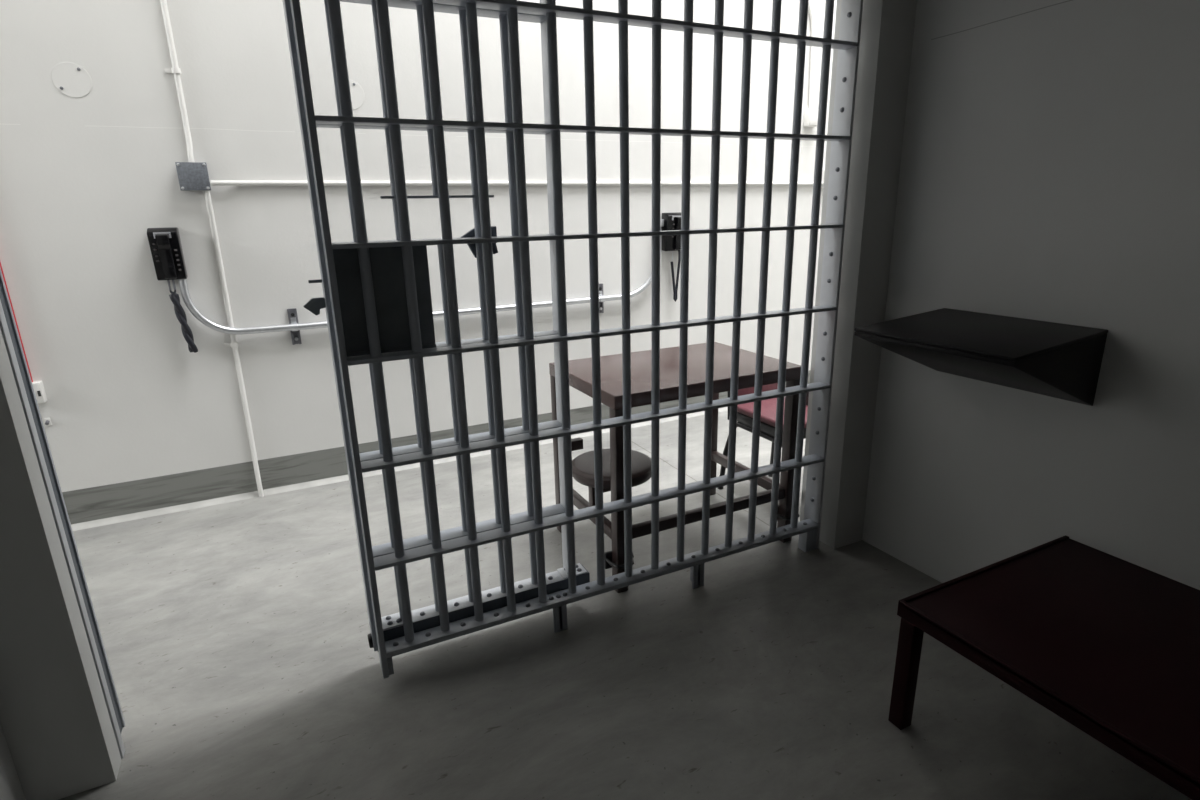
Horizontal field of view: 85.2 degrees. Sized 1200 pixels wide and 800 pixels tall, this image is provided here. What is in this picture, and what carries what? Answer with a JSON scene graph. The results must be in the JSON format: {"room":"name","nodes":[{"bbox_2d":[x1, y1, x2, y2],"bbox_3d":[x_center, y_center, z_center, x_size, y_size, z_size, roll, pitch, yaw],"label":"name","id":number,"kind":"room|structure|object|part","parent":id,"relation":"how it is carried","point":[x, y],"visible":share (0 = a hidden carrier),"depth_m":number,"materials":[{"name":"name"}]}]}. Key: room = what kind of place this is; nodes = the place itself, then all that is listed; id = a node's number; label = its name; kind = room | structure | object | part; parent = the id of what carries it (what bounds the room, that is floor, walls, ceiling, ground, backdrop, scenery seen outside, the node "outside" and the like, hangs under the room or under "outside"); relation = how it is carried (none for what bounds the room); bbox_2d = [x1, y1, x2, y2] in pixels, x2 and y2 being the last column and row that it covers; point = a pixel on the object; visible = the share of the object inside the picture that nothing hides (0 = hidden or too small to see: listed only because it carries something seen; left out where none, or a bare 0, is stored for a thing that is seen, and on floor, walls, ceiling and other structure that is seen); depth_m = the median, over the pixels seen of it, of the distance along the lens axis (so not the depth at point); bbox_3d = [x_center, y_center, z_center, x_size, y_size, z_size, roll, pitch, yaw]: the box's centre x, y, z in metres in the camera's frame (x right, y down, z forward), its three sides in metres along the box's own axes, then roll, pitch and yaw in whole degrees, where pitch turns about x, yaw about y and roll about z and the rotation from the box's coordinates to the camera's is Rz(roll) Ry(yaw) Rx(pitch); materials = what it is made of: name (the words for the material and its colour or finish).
{"room":"prison interior","nodes":[
{"label":"prison interior","id":0,"kind":"room"},
{"bbox_2d":[0,724,25,799],"bbox_3d":[-0.856,0.146,-0.071,0.200,2.550,2.940,-9,18,-25],"label":"wall","id":1,"kind":"structure","parent":0,"point":[10,785],"depth_m":1.52,"materials":[{"name":"grey paint"}]},
{"bbox_2d":[0,328,121,799],"bbox_3d":[-3.706,0.013,0.241,5.348,2.750,0.205,-9,18,-25],"label":"wall","id":2,"kind":"structure","parent":0,"point":[55,721],"depth_m":1.53,"materials":[{"name":"paint"}]},
{"bbox_2d":[0,268,124,758],"bbox_3d":[-1.335,-0.066,1.461,0.065,2.120,0.073,-9,18,-25],"label":"door frame","id":3,"kind":"structure","parent":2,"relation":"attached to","point":[10,334],"depth_m":1.56,"materials":[{"name":"grey metal"}]},
{"bbox_2d":[0,0,836,491],"bbox_3d":[-1.927,-2.638,2.500,11.200,6.500,0.150,-9,18,-25],"label":"wall","id":4,"kind":"structure","parent":0,"point":[83,180],"depth_m":3.15,"materials":[{"name":"beige paint"}]},
{"bbox_2d":[0,262,32,381],"bbox_3d":[-2.545,-2.854,2.016,0.058,5.788,0.034,-9,18,-25],"label":"conduit","id":5,"kind":"object","parent":4,"relation":"attached to","point":[0,262],"visible":0.27,"depth_m":2.75,"materials":[{"name":"metal"}]},
{"bbox_2d":[32,381,46,403],"bbox_3d":[-2.462,-0.032,2.840,0.062,0.094,0.044,-9,18,-25],"label":"outlet box","id":6,"kind":"object","parent":4,"relation":"attached to","point":[38,386],"visible":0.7,"depth_m":2.83,"materials":[{"name":"white paint"}]},
{"bbox_2d":[44,418,51,425],"bbox_3d":[-2.453,0.100,2.894,0.020,0.035,0.024,-9,18,-25],"label":"wall hook","id":7,"kind":"object","parent":4,"relation":"attached to","point":[47,420],"visible":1,"depth_m":2.90,"materials":[{"name":"white paint"}]},
{"bbox_2d":[51,62,91,97],"bbox_3d":[-2.157,-1.307,2.663,0.132,0.132,0.007,-9,18,-25],"label":"round cover plate","id":8,"kind":"object","parent":4,"relation":"attached to","point":[80,85],"visible":1,"depth_m":2.66,"materials":[{"name":"beige paint"}]},
{"bbox_2d":[147,227,197,352],"bbox_3d":[-1.924,-0.486,2.949,0.113,0.566,0.119,-9,18,-25],"label":"wall phone","id":9,"kind":"object","parent":4,"relation":"attached to","point":[165,245],"visible":1,"depth_m":2.90,"materials":[{"name":"black plastic"}]},
{"bbox_3d":[-1.917,-0.722,2.856,0.065,0.026,0.008,-9,18,-25],"label":"cradle trim","id":10,"kind":"part","parent":9,"relation":"part of","materials":[{"name":"silver metal"}]},
{"bbox_3d":[-1.918,-0.383,2.997,0.070,0.340,0.040,-9,18,-25],"label":"cord","id":11,"kind":"part","parent":9,"relation":"part of","materials":[{"name":"black plastic"}]},
{"bbox_2d":[160,0,193,161],"bbox_3d":[-1.870,-3.395,2.208,0.059,4.886,0.045,-9,18,-25],"label":"conduit","id":12,"kind":"object","parent":4,"relation":"attached to","point":[175,70],"visible":1,"depth_m":2.80,"materials":[{"name":"white metal"}]},
{"bbox_2d":[175,162,210,190],"bbox_3d":[-1.809,-0.994,2.904,0.118,0.118,0.054,-9,18,-25],"label":"junction box","id":13,"kind":"object","parent":4,"relation":"attached to","point":[191,175],"visible":1,"depth_m":2.88,"materials":[{"name":"metal"}]},
{"bbox_2d":[204,190,263,496],"bbox_3d":[-1.771,-0.226,3.147,0.059,1.500,0.046,-9,18,-25],"label":"conduit","id":14,"kind":"object","parent":4,"relation":"attached to","point":[234,344],"visible":1,"depth_m":3.13,"materials":[{"name":"white metal"}]},
{"bbox_2d":[287,308,301,344],"bbox_3d":[-1.515,-0.361,3.233,0.042,0.178,0.054,-9,18,-25],"label":"bracket","id":15,"kind":"object","parent":4,"relation":"attached to","point":[292,313],"visible":0.95,"depth_m":3.23,"materials":[{"name":"metal"}]},
{"bbox_2d":[335,80,364,109],"bbox_3d":[-1.195,-1.461,3.118,0.132,0.132,0.007,-9,18,-25],"label":"round cover plate","id":16,"kind":"object","parent":4,"relation":"attached to","point":[357,93],"visible":0.36,"depth_m":3.13,"materials":[{"name":"beige paint"}]},
{"bbox_2d":[71,407,727,530],"bbox_3d":[-1.819,0.492,3.328,11.200,0.024,0.030,-9,18,-25],"label":"trim","id":17,"kind":"structure","parent":4,"relation":"attached to","point":[117,519],"depth_m":3.40,"materials":[{"name":"grey paint"}]},
{"bbox_2d":[178,219,663,334],"bbox_3d":[-0.766,-0.697,3.528,2.582,0.480,0.050,-9,18,-25],"label":"conduit","id":18,"kind":"object","parent":4,"relation":"attached to","point":[183,285],"visible":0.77,"depth_m":3.23,"materials":[{"name":"metal"}]},
{"bbox_2d":[62,370,809,523],"bbox_3d":[-1.827,0.405,3.315,11.200,0.174,0.004,-9,18,-25],"label":"baseboard","id":19,"kind":"structure","parent":4,"relation":"attached to","point":[117,499],"depth_m":3.29,"materials":[{"name":"grey paint"}]},
{"bbox_2d":[211,180,823,185],"bbox_3d":[-0.106,-1.237,3.723,3.684,0.033,0.040,-9,18,-25],"label":"conduit","id":20,"kind":"object","parent":4,"relation":"attached to","point":[213,182],"visible":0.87,"depth_m":3.42,"materials":[{"name":"white metal"}]},
{"bbox_2d":[599,283,604,312],"bbox_3d":[0.007,-0.613,3.950,0.042,0.178,0.054,-9,18,-25],"label":"bracket","id":21,"kind":"object","parent":4,"relation":"attached to","point":[601,303],"visible":0.7,"depth_m":3.95,"materials":[{"name":"metal"}]},
{"bbox_2d":[662,212,680,301],"bbox_3d":[0.480,-0.888,4.081,0.154,0.549,0.119,-9,18,-25],"label":"wall phone","id":22,"kind":"object","parent":4,"relation":"attached to","point":[672,221],"visible":0.61,"depth_m":4.03,"materials":[{"name":"black plastic"}]},
{"bbox_3d":[0.477,-0.786,4.136,0.076,0.324,0.026,-9,18,-25],"label":"cord","id":23,"kind":"part","parent":22,"relation":"part of","materials":[{"name":"black rubber"}]},
{"bbox_2d":[803,109,817,126],"bbox_3d":[1.403,-1.868,4.321,0.090,0.104,0.054,-9,18,-25],"label":"junction box","id":24,"kind":"object","parent":4,"relation":"attached to","point":[810,115],"visible":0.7,"depth_m":4.30,"materials":[{"name":"white paint"}]},
{"bbox_3d":[1.414,-1.862,4.300,0.078,0.092,0.004,-9,18,-25],"label":"plate","id":25,"kind":"part","parent":24,"relation":"part of","materials":[{"name":"white paint"}]},
{"bbox_2d":[808,0,814,108],"bbox_3d":[1.315,-2.266,4.181,0.174,0.742,0.021,-9,18,-25],"label":"conduit","id":26,"kind":"object","parent":4,"relation":"attached to","point":[809,2],"visible":0.81,"depth_m":4.22,"materials":[{"name":"white metal"}]},
{"bbox_2d":[821,169,824,187],"bbox_3d":[1.581,-1.531,4.508,0.080,0.125,0.054,-9,18,-25],"label":"junction box","id":27,"kind":"object","parent":4,"relation":"attached to","point":[823,170],"visible":0.06,"depth_m":4.50,"materials":[{"name":"white paint"}]},
{"bbox_2d":[58,410,1191,799],"bbox_3d":[-0.762,1.132,1.310,11.200,0.120,5.060,-9,18,-25],"label":"floor","id":28,"kind":"structure","parent":0,"point":[243,665],"depth_m":2.01,"materials":[{"name":"concrete"}]},
{"bbox_2d":[549,342,800,592],"bbox_3d":[0.301,0.229,2.742,0.938,0.768,0.621,-9,18,-25],"label":"steel table","id":29,"kind":"object","parent":28,"relation":"on","point":[580,370],"visible":0.69,"depth_m":2.55,"materials":[{"name":"brown metal"}]},
{"bbox_3d":[-0.172,0.240,2.832,0.046,0.716,0.046,-9,18,-25],"label":"leg","id":30,"kind":"part","parent":29,"relation":"part of","materials":[{"name":"grey metal"}]},
{"bbox_3d":[0.015,0.354,2.583,0.119,0.156,0.036,-9,18,-25],"label":"stool arm","id":31,"kind":"part","parent":29,"relation":"part of"},
{"bbox_3d":[0.049,0.268,2.577,0.336,0.052,0.336,-9,18,-25],"label":"stool seat","id":32,"kind":"part","parent":29,"relation":"part of","materials":[{"name":"brown metal"}]},
{"bbox_3d":[0.070,0.371,2.365,0.046,0.716,0.046,-9,18,-25],"label":"leg","id":33,"kind":"part","parent":29,"relation":"part of","materials":[{"name":"black metal"}]},
{"bbox_3d":[0.542,0.126,3.169,0.046,0.716,0.046,-9,18,-25],"label":"leg","id":34,"kind":"part","parent":29,"relation":"part of","materials":[{"name":"metal"}]},
{"bbox_3d":[0.783,0.257,2.702,0.046,0.716,0.046,-9,18,-25],"label":"leg","id":35,"kind":"part","parent":29,"relation":"part of","materials":[{"name":"metal"}]},
{"bbox_2d":[717,383,808,489],"bbox_3d":[0.866,0.184,3.101,0.364,0.629,0.522,-9,18,-25],"label":"chair","id":36,"kind":"object","parent":28,"relation":"on","point":[768,407],"visible":0.16,"depth_m":3.11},
{"bbox_3d":[0.634,-0.017,3.198,0.019,0.231,0.037,-9,18,-25],"label":"post","id":37,"kind":"part","parent":36,"relation":"part of","materials":[{"name":"black metal"}]},
{"bbox_3d":[0.682,0.292,3.190,0.049,0.379,0.259,-12,19,-32],"label":"leg","id":38,"kind":"part","parent":36,"relation":"part of","materials":[{"name":"black metal"}]},
{"bbox_3d":[0.764,-0.091,3.223,0.290,0.164,0.048,-9,18,-25],"label":"backrest","id":39,"kind":"part","parent":36,"relation":"part of","materials":[{"name":"red plastic"}]},
{"bbox_3d":[0.798,0.356,2.964,0.049,0.379,0.267,-7,17,-18],"label":"leg","id":40,"kind":"part","parent":36,"relation":"part of","materials":[{"name":"black metal"}]},
{"bbox_3d":[0.937,0.252,3.311,0.050,0.379,0.259,-7,17,-18],"label":"leg","id":41,"kind":"part","parent":36,"relation":"part of","materials":[{"name":"black metal"}]},
{"bbox_3d":[0.862,0.060,3.067,0.300,0.034,0.385,-9,18,-25],"label":"seat","id":42,"kind":"part","parent":36,"relation":"part of","materials":[{"name":"red leather"}]},
{"bbox_2d":[888,535,1199,799],"bbox_3d":[1.560,0.891,1.079,0.742,0.375,1.965,-9,18,-25],"label":"bunk","id":43,"kind":"object","parent":28,"relation":"on","point":[1107,644],"visible":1,"depth_m":1.58,"materials":[{"name":"red paint"}]},
{"bbox_3d":[0.824,0.734,1.755,0.042,0.330,0.042,-9,18,-25],"label":"leg","id":44,"kind":"part","parent":43,"relation":"part of","materials":[{"name":"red metal"}]},
{"bbox_3d":[1.126,0.496,1.877,0.730,0.045,0.012,-9,18,-25],"label":"edge rail","id":45,"kind":"part","parent":43,"relation":"part of","materials":[{"name":"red metal"}]},
{"bbox_2d":[800,0,916,548],"bbox_3d":[2.412,-0.964,3.135,3.377,2.750,0.205,-9,18,-25],"label":"wall","id":46,"kind":"structure","parent":0,"point":[887,26],"depth_m":2.42,"materials":[{"name":"paint"}]},
{"bbox_2d":[290,0,862,678],"bbox_3d":[0.114,-0.284,2.099,1.807,2.120,0.095,-9,18,-25],"label":"bars","id":47,"kind":"object","parent":46,"relation":"in","point":[848,44],"visible":1,"depth_m":2.02,"materials":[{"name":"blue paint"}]},
{"bbox_3d":[-0.680,-0.169,1.702,0.016,2.085,0.063,-9,18,-25],"label":"plate","id":48,"kind":"part","parent":47,"relation":"part of","materials":[{"name":"blue paint"}]},
{"bbox_2d":[282,0,589,650],"bbox_3d":[-0.423,-0.249,1.891,0.790,2.028,0.076,-9,18,-25],"label":"door","id":49,"kind":"structure","parent":47,"relation":"attached to","point":[387,270],"depth_m":1.84,"materials":[{"name":"blue paint"}]},
{"bbox_3d":[-0.723,-0.206,1.751,0.014,2.020,0.070,-9,18,-25],"label":"plate","id":50,"kind":"part","parent":49,"relation":"part of","materials":[{"name":"blue paint"}]},
{"bbox_3d":[-0.582,-0.271,1.769,0.245,0.284,0.005,-9,18,-25],"label":"lock plate","id":51,"kind":"part","parent":49,"relation":"part of","materials":[{"name":"black metal"}]},
{"bbox_3d":[-0.644,0.691,2.046,0.088,0.005,0.067,-9,18,-25],"label":"corner plate","id":52,"kind":"part","parent":49,"relation":"part of","materials":[{"name":"grey metal"}]},
{"bbox_3d":[-0.436,-0.732,1.751,0.648,0.012,0.068,-9,18,-25],"label":"rail","id":53,"kind":"part","parent":49,"relation":"part of","materials":[{"name":"grey metal"}]},
{"bbox_3d":[-0.430,-0.448,1.833,0.648,0.012,0.068,-9,18,-25],"label":"rail","id":54,"kind":"part","parent":49,"relation":"part of","materials":[{"name":"grey metal"}]},
{"bbox_3d":[-0.442,-1.012,1.669,0.648,0.012,0.068,-9,18,-25],"label":"rail","id":55,"kind":"part","parent":49,"relation":"part of","materials":[{"name":"grey metal"}]},
{"bbox_3d":[-0.424,-0.163,1.917,0.648,0.012,0.068,-9,18,-25],"label":"rail","id":56,"kind":"part","parent":49,"relation":"part of","materials":[{"name":"grey metal"}]},
{"bbox_3d":[-0.418,0.126,2.001,0.648,0.012,0.068,-9,18,-25],"label":"rail","id":57,"kind":"part","parent":49,"relation":"part of","materials":[{"name":"grey metal"}]},
{"bbox_3d":[-0.411,0.417,2.086,0.648,0.012,0.068,-9,18,-25],"label":"rail","id":58,"kind":"part","parent":49,"relation":"part of","materials":[{"name":"grey metal"}]},
{"bbox_3d":[-0.132,-0.330,2.023,0.013,1.960,0.068,-9,18,-25],"label":"plate","id":59,"kind":"part","parent":49,"relation":"part of","materials":[{"name":"grey metal"}]},
{"bbox_3d":[-0.098,0.604,2.304,0.088,0.005,0.067,-9,18,-25],"label":"corner plate","id":60,"kind":"part","parent":49,"relation":"part of","materials":[{"name":"grey metal"}]},
{"bbox_3d":[0.088,-0.794,1.925,1.724,0.012,0.060,-9,18,-25],"label":"rail","id":61,"kind":"part","parent":47,"relation":"part of","materials":[{"name":"grey metal"}]},
{"bbox_3d":[0.094,-0.510,2.007,1.724,0.012,0.060,-9,18,-25],"label":"rail","id":62,"kind":"part","parent":47,"relation":"part of","materials":[{"name":"grey metal"}]},
{"bbox_3d":[0.101,-0.225,2.091,1.724,0.012,0.060,-9,18,-25],"label":"rail","id":63,"kind":"part","parent":47,"relation":"part of","materials":[{"name":"grey metal"}]},
{"bbox_3d":[0.107,0.064,2.175,1.724,0.012,0.060,-9,18,-25],"label":"rail","id":64,"kind":"part","parent":47,"relation":"part of","materials":[{"name":"grey metal"}]},
{"bbox_3d":[0.113,0.355,2.260,1.724,0.012,0.060,-9,18,-25],"label":"rail","id":65,"kind":"part","parent":47,"relation":"part of","materials":[{"name":"grey metal"}]},
{"bbox_3d":[0.119,0.635,2.341,1.724,0.018,0.062,-9,18,-25],"label":"rail","id":66,"kind":"part","parent":47,"relation":"part of","materials":[{"name":"grey metal"}]},
{"bbox_3d":[0.082,-1.075,1.843,1.724,0.012,0.060,-9,18,-25],"label":"rail","id":67,"kind":"part","parent":47,"relation":"part of","materials":[{"name":"grey metal"}]},
{"bbox_3d":[0.867,-0.406,2.460,0.012,2.120,0.086,-9,18,-25],"label":"mounting plate","id":68,"kind":"part","parent":47,"relation":"part of","materials":[{"name":"grey metal"}]},
{"bbox_2d":[862,0,1199,589],"bbox_3d":[1.839,-0.285,1.204,0.200,2.550,2.940,-9,18,-25],"label":"wall","id":69,"kind":"structure","parent":0,"point":[1050,164],"depth_m":1.95,"materials":[{"name":"grey paint"}]},
{"bbox_2d":[854,308,1107,405],"bbox_3d":[1.128,-0.118,1.991,0.455,0.226,0.540,-9,18,-25],"label":"wall shelf","id":70,"kind":"object","parent":69,"relation":"attached to","point":[1056,360],"visible":1,"depth_m":1.86,"materials":[{"name":"black metal"}]},
{"bbox_3d":[1.126,-0.210,1.964,0.455,0.034,0.540,-9,18,-25],"label":"shelf","id":71,"kind":"part","parent":70,"relation":"part of","materials":[{"name":"black metal"}]}
]}

